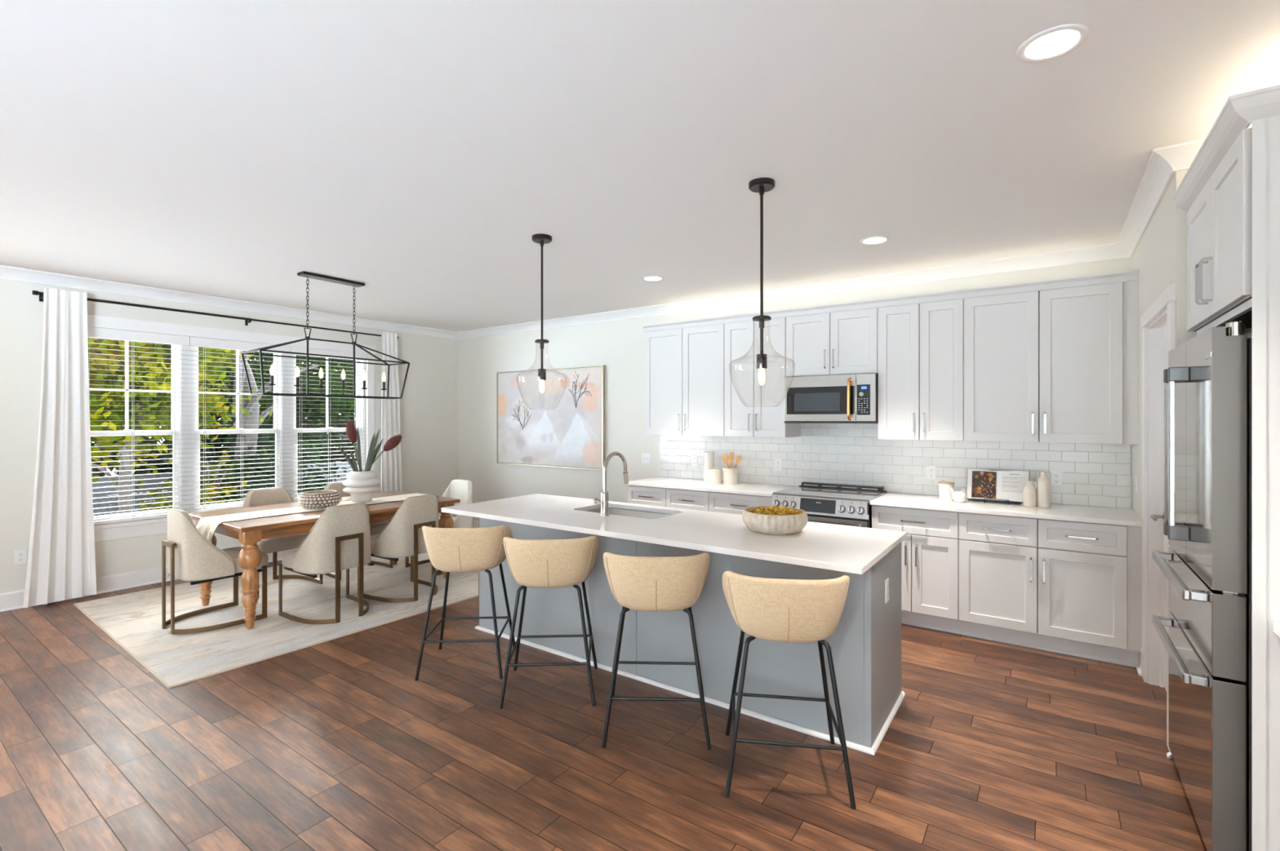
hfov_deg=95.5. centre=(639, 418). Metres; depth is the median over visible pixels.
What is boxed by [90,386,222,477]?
tree
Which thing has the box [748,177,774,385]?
pendant light
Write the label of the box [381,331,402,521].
curtain
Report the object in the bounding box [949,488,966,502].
jug
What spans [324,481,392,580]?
dining chair
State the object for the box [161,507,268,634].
dining chair
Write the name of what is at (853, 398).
microwave
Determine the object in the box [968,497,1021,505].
book stand
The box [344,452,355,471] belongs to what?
blade leaf
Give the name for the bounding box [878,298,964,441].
upper cabinet
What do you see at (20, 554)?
receptacle
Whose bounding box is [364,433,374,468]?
blade leaf
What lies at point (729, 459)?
wooden spoon
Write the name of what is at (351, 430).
stem
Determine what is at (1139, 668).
baseboard
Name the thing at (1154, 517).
door
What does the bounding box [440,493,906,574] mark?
island countertop
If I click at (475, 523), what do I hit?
baseboard
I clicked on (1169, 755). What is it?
baseboard
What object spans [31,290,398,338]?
curtain rod
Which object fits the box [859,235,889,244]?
recessed light
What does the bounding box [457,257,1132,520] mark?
wall
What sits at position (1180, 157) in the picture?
trim
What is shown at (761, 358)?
socket
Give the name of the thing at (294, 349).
window blind
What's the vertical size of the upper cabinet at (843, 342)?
0.525 m
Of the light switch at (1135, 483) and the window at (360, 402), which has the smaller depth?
the light switch at (1135, 483)
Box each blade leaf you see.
[336,443,355,471]
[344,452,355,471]
[350,450,359,471]
[356,427,361,471]
[364,429,379,471]
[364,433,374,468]
[368,439,382,471]
[369,443,379,465]
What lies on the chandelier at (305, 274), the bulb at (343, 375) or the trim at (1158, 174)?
the bulb at (343, 375)
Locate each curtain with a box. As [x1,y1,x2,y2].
[22,287,97,608]
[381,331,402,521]
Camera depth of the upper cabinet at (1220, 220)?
2.10 m
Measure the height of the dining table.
0.753 m
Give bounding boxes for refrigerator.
[1151,321,1252,850]
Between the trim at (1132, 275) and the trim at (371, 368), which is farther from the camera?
the trim at (371, 368)
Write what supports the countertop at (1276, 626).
on the base cabinet
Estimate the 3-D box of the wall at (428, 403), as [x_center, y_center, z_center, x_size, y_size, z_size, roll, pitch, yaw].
[-5.735,0.163,3.883,0.150,2.750,10.750,0,0,35]
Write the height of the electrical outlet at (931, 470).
0.115 m
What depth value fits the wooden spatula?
5.52 m
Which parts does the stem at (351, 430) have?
stem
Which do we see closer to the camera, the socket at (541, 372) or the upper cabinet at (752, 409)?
the socket at (541, 372)
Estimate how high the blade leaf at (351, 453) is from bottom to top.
0.335 m
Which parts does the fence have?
fence post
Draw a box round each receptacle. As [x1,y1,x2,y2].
[17,552,23,556]
[17,557,23,561]
[1053,473,1058,478]
[1053,479,1058,484]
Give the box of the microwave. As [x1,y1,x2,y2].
[784,373,878,423]
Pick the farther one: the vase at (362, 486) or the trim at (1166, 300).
the vase at (362, 486)
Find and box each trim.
[0,265,457,339]
[87,314,376,354]
[93,519,195,542]
[181,335,194,511]
[281,345,293,500]
[367,353,374,493]
[456,243,1129,339]
[642,269,1138,332]
[901,610,1138,667]
[1116,150,1176,257]
[1122,280,1137,444]
[1127,526,1142,653]
[1140,284,1176,752]
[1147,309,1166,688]
[1153,138,1205,171]
[1173,84,1279,211]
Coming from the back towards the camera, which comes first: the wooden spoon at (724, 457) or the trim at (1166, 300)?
the wooden spoon at (724, 457)
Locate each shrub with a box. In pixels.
[91,408,301,493]
[117,448,266,512]
[200,433,346,503]
[214,400,355,478]
[322,424,357,476]
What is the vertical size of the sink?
0.209 m
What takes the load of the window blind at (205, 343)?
attached to the window at (197, 437)
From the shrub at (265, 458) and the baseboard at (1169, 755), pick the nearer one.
the baseboard at (1169, 755)
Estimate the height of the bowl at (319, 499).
0.132 m
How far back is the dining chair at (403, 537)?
4.87 m
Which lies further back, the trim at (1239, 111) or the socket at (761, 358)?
the socket at (761, 358)
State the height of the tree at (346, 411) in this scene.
5.965 m
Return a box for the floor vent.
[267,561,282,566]
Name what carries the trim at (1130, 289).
attached to the upper cabinet at (1046, 366)
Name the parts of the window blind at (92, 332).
ladder cord, rail, ladder cord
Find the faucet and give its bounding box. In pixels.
[593,451,628,516]
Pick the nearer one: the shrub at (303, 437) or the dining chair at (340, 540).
the dining chair at (340, 540)
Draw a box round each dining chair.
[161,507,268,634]
[240,487,322,596]
[278,502,373,624]
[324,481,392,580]
[357,493,439,603]
[405,479,472,575]
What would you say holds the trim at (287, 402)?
attached to the wall at (428, 403)
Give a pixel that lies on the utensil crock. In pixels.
(730, 475)
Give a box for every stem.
[345,420,359,469]
[368,434,403,471]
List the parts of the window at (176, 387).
sash, sash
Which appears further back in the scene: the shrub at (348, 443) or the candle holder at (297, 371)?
the shrub at (348, 443)
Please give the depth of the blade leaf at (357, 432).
5.40 m
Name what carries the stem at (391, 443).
in the vase at (362, 486)
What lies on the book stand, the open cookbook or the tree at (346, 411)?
the open cookbook
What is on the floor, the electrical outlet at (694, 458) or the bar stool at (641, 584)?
the bar stool at (641, 584)
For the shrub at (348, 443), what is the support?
on the lawn
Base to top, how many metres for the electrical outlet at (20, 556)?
0.115 m
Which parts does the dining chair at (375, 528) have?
backrest, seat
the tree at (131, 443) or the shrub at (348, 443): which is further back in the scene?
the shrub at (348, 443)
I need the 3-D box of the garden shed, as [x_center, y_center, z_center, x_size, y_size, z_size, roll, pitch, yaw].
[-7.481,1.428,15.781,2.200,2.220,3.200,0,0,35]
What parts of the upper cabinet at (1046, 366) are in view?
door, handle, handle, door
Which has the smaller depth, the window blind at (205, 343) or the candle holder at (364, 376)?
the candle holder at (364, 376)
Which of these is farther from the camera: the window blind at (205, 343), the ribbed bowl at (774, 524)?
the window blind at (205, 343)
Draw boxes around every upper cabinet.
[644,323,724,436]
[724,317,799,437]
[786,307,878,377]
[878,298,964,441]
[964,282,1122,444]
[1186,127,1252,335]
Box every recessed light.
[641,275,664,281]
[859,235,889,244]
[1016,23,1089,62]
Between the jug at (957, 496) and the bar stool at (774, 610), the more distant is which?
the jug at (957, 496)
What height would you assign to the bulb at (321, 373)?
0.240 m
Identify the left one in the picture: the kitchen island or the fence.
the fence
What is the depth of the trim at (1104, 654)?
3.93 m
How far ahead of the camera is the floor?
2.65 m
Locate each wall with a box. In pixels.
[0,278,457,594]
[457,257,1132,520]
[1132,169,1196,519]
[1246,328,1252,338]
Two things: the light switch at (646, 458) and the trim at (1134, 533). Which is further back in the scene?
the light switch at (646, 458)
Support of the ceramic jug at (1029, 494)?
on the countertop at (1089, 514)
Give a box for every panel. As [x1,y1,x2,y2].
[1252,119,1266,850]
[1266,116,1279,850]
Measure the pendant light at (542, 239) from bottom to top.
1.150 m
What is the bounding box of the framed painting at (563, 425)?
[496,364,604,470]
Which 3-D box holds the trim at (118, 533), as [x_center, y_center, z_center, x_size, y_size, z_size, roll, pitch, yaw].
[-4.110,1.028,6.047,0.018,0.110,2.830,0,0,35]
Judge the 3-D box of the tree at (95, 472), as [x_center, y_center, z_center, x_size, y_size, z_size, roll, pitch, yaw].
[-9.503,-0.349,10.219,3.798,5.800,3.348,0,0,30]
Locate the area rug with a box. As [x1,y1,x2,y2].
[73,552,478,688]
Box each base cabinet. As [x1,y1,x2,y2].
[627,485,709,511]
[709,492,772,515]
[871,505,959,620]
[959,512,1127,650]
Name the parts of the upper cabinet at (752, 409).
door, handle, handle, door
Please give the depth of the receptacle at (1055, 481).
4.25 m
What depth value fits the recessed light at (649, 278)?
5.02 m
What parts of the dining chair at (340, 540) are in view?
leg, seat, under rail, backrest, leg, leg, leg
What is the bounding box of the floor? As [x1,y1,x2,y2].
[0,560,1207,850]
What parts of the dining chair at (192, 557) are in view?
leg, leg, backrest, under rail, leg, seat, leg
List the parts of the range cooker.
knob, knob, knob, control panel, oven handle, oven door, knob, knob, knob, trim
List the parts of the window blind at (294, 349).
ladder cord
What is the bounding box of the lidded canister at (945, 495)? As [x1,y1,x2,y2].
[938,480,954,501]
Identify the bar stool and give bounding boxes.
[414,525,515,680]
[498,536,599,709]
[601,551,711,750]
[722,571,856,809]
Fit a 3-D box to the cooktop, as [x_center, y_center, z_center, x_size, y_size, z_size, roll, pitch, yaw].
[1.586,0.625,4.864,0.776,0.017,0.540,0,0,35]
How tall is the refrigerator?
1.857 m
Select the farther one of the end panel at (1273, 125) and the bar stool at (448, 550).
the bar stool at (448, 550)
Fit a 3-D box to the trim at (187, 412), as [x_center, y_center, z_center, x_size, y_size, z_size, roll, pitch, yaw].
[-4.446,0.058,5.702,0.045,1.760,0.110,0,0,35]
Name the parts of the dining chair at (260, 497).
backrest, leg, seat, leg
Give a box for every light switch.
[641,453,650,464]
[1133,475,1137,493]
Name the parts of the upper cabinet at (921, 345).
door, handle, handle, door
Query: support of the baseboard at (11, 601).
attached to the wall at (428, 403)
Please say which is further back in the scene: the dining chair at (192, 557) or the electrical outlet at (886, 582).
the dining chair at (192, 557)
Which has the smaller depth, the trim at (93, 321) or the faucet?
the faucet
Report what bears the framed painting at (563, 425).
attached to the wall at (619, 345)
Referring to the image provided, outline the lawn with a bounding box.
[105,467,168,511]
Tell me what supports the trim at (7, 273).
attached to the wall at (428, 403)
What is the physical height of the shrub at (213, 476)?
2.060 m
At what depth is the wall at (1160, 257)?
2.96 m
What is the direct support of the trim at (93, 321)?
attached to the wall at (428, 403)
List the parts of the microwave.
door glass, handle, control panel, control frame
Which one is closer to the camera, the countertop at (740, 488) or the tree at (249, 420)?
the countertop at (740, 488)
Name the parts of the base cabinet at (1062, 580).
handle, drawer, door, handle, handle, handle, drawer, door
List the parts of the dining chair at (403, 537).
leg, seat, under rail, backrest, leg, leg, leg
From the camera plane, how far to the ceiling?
2.50 m
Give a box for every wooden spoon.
[721,454,728,468]
[727,456,732,468]
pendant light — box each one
[532,233,551,393]
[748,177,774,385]
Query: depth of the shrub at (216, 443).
11.12 m
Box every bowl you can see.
[297,489,342,508]
[742,506,808,535]
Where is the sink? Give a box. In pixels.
[585,507,672,519]
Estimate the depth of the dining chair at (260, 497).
5.32 m
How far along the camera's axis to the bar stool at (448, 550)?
3.46 m
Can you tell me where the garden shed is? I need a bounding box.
[299,431,349,462]
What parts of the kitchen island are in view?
panel, panel, shoe moulding, panel, corner post, panel, shoe moulding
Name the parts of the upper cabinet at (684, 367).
door, handle, door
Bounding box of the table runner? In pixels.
[195,493,436,544]
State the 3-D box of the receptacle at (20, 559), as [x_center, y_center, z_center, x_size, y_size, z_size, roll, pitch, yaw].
[-5.041,1.147,4.728,0.003,0.034,0.034,0,0,35]
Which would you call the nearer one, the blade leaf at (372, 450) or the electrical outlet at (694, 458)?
the blade leaf at (372, 450)
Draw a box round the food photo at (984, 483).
[971,471,996,498]
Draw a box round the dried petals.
[749,506,801,515]
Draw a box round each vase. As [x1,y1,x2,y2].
[342,470,381,502]
[703,451,714,482]
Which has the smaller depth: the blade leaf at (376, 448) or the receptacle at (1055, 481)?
the receptacle at (1055, 481)
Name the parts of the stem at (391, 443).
stem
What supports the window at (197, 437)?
in the wall at (428, 403)
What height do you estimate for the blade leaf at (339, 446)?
0.400 m
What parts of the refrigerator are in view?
handle post, handle post, french door, handle post, handle post, drawer, drawer, maker plate, french door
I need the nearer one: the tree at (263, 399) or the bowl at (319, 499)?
the bowl at (319, 499)
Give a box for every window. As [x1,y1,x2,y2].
[87,326,181,521]
[194,337,281,511]
[293,346,364,500]
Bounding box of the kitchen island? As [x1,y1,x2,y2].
[475,517,905,755]
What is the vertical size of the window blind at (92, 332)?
1.733 m
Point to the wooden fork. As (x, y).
(731, 454)
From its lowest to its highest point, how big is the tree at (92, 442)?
7.764 m
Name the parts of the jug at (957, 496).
spout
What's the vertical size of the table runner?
0.159 m
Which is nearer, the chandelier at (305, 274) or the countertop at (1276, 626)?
the countertop at (1276, 626)
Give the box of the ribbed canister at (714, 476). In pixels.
[707,466,721,484]
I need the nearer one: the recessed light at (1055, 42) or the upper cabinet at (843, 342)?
the recessed light at (1055, 42)
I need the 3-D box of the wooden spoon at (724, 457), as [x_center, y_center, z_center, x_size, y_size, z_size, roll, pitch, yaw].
[0.850,0.476,5.605,0.131,0.263,0.014,0,0,27]
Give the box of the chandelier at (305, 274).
[240,271,409,399]
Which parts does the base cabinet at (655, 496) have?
drawer, handle, drawer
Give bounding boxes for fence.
[92,461,357,516]
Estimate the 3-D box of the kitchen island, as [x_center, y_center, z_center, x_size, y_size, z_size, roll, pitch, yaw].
[0.132,1.101,3.744,2.789,0.874,0.705,0,0,35]
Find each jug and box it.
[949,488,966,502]
[1022,480,1037,506]
[1036,471,1051,507]
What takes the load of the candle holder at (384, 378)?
on the chandelier at (305, 274)
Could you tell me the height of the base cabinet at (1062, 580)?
0.771 m
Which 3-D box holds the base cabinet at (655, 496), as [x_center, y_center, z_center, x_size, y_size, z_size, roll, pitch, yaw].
[0.411,1.040,5.724,0.908,0.771,0.644,0,0,35]
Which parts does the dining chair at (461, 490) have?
leg, backrest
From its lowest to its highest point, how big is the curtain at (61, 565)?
2.582 m
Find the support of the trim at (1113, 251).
attached to the wall at (619, 345)
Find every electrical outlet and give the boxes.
[13,549,26,564]
[691,455,697,466]
[774,458,782,471]
[884,577,888,604]
[926,466,936,480]
[1050,470,1062,486]
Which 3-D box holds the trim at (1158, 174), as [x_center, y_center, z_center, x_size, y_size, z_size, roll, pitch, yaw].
[2.857,-1.166,3.316,0.088,0.092,1.788,0,0,35]
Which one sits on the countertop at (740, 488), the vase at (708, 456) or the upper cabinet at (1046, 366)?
the vase at (708, 456)
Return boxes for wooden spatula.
[733,455,742,468]
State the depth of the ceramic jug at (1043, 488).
4.08 m
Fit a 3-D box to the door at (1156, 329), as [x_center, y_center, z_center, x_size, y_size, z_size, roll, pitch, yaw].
[2.772,0.500,3.020,0.115,2.075,0.810,0,0,35]
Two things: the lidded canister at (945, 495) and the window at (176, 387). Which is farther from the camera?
the window at (176, 387)
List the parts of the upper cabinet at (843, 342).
door, handle, handle, door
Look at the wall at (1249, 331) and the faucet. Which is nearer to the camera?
the wall at (1249, 331)
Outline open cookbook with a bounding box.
[966,469,1029,502]
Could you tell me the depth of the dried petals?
3.25 m
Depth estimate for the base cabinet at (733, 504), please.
5.09 m
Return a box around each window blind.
[87,327,189,524]
[188,337,289,513]
[288,346,366,502]
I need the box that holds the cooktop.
[773,486,885,502]
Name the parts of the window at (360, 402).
sash, sash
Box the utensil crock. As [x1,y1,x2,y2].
[722,467,737,484]
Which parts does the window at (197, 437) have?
sash, sash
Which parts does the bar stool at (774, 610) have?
leg, leg, leg, leg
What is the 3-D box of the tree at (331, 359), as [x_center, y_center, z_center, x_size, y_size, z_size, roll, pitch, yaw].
[-8.631,-1.097,17.435,3.900,7.622,4.059,0,0,-35]
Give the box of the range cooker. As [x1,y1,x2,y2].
[771,481,886,528]
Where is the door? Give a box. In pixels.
[1150,327,1166,690]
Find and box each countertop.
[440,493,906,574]
[626,476,795,497]
[870,492,1142,527]
[1272,622,1279,637]
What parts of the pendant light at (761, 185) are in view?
rod, stem, bulb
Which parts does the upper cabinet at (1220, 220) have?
door, handle, handle, rail, door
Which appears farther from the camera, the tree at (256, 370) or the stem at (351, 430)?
the tree at (256, 370)
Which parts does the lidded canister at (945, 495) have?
lid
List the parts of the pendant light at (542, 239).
rod, stem, bulb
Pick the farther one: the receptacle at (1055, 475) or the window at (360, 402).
the window at (360, 402)
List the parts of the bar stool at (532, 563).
leg, leg, leg, leg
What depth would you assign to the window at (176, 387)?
5.62 m
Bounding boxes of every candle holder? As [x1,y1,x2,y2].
[267,364,275,393]
[293,366,301,394]
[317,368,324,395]
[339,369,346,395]
[360,370,367,395]
[381,372,386,396]
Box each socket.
[537,368,546,380]
[756,354,767,368]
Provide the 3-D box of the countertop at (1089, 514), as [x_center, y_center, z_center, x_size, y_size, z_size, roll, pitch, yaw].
[2.572,0.639,4.210,1.582,0.030,0.635,0,0,35]
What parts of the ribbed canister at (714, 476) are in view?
lid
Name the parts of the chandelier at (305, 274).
chain, cage frame, chain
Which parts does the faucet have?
lever, spout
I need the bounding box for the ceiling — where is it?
[0,0,1279,332]
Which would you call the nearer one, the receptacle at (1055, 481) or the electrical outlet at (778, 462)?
the receptacle at (1055, 481)
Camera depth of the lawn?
26.43 m
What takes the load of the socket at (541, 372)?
attached to the pendant light at (542, 239)
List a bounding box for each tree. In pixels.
[88,337,272,513]
[89,344,210,515]
[89,409,135,515]
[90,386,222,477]
[98,369,232,511]
[151,351,334,448]
[201,357,342,429]
[226,350,318,500]
[253,352,355,476]
[299,359,355,426]
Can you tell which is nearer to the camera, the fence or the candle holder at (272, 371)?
the candle holder at (272, 371)
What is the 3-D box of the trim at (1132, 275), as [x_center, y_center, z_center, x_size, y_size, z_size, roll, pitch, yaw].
[1.714,-0.923,4.977,3.867,0.061,0.366,0,0,35]
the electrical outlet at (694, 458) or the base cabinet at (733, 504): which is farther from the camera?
the electrical outlet at (694, 458)
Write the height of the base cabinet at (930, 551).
0.771 m
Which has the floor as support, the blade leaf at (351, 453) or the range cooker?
the range cooker
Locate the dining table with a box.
[188,491,460,629]
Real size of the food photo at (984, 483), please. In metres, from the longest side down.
0.204 x 0.159 x 0.010 m
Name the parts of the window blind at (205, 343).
ladder cord, rail, ladder cord, ladder cord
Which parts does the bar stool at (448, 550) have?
leg, leg, leg, leg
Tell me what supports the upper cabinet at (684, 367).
attached to the wall at (619, 345)
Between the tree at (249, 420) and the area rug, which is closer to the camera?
the area rug
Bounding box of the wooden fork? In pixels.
[728,452,733,468]
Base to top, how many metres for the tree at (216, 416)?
7.996 m
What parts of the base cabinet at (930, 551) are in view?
handle, door, handle, drawer, handle, door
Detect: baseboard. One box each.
[0,534,379,612]
[472,520,478,528]
[1135,648,1142,676]
[1166,752,1173,759]
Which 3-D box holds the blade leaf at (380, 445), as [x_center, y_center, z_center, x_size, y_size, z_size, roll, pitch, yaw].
[-2.491,0.402,5.466,0.144,0.439,0.012,0,0,-13]
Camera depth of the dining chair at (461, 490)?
6.12 m
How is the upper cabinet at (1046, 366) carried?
attached to the wall at (619, 345)
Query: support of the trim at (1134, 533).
attached to the base cabinet at (1062, 580)
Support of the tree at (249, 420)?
on the ground
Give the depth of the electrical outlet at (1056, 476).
4.25 m
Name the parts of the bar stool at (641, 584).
leg, leg, leg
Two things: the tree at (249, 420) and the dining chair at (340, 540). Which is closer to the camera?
the dining chair at (340, 540)
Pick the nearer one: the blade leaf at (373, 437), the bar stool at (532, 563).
the bar stool at (532, 563)

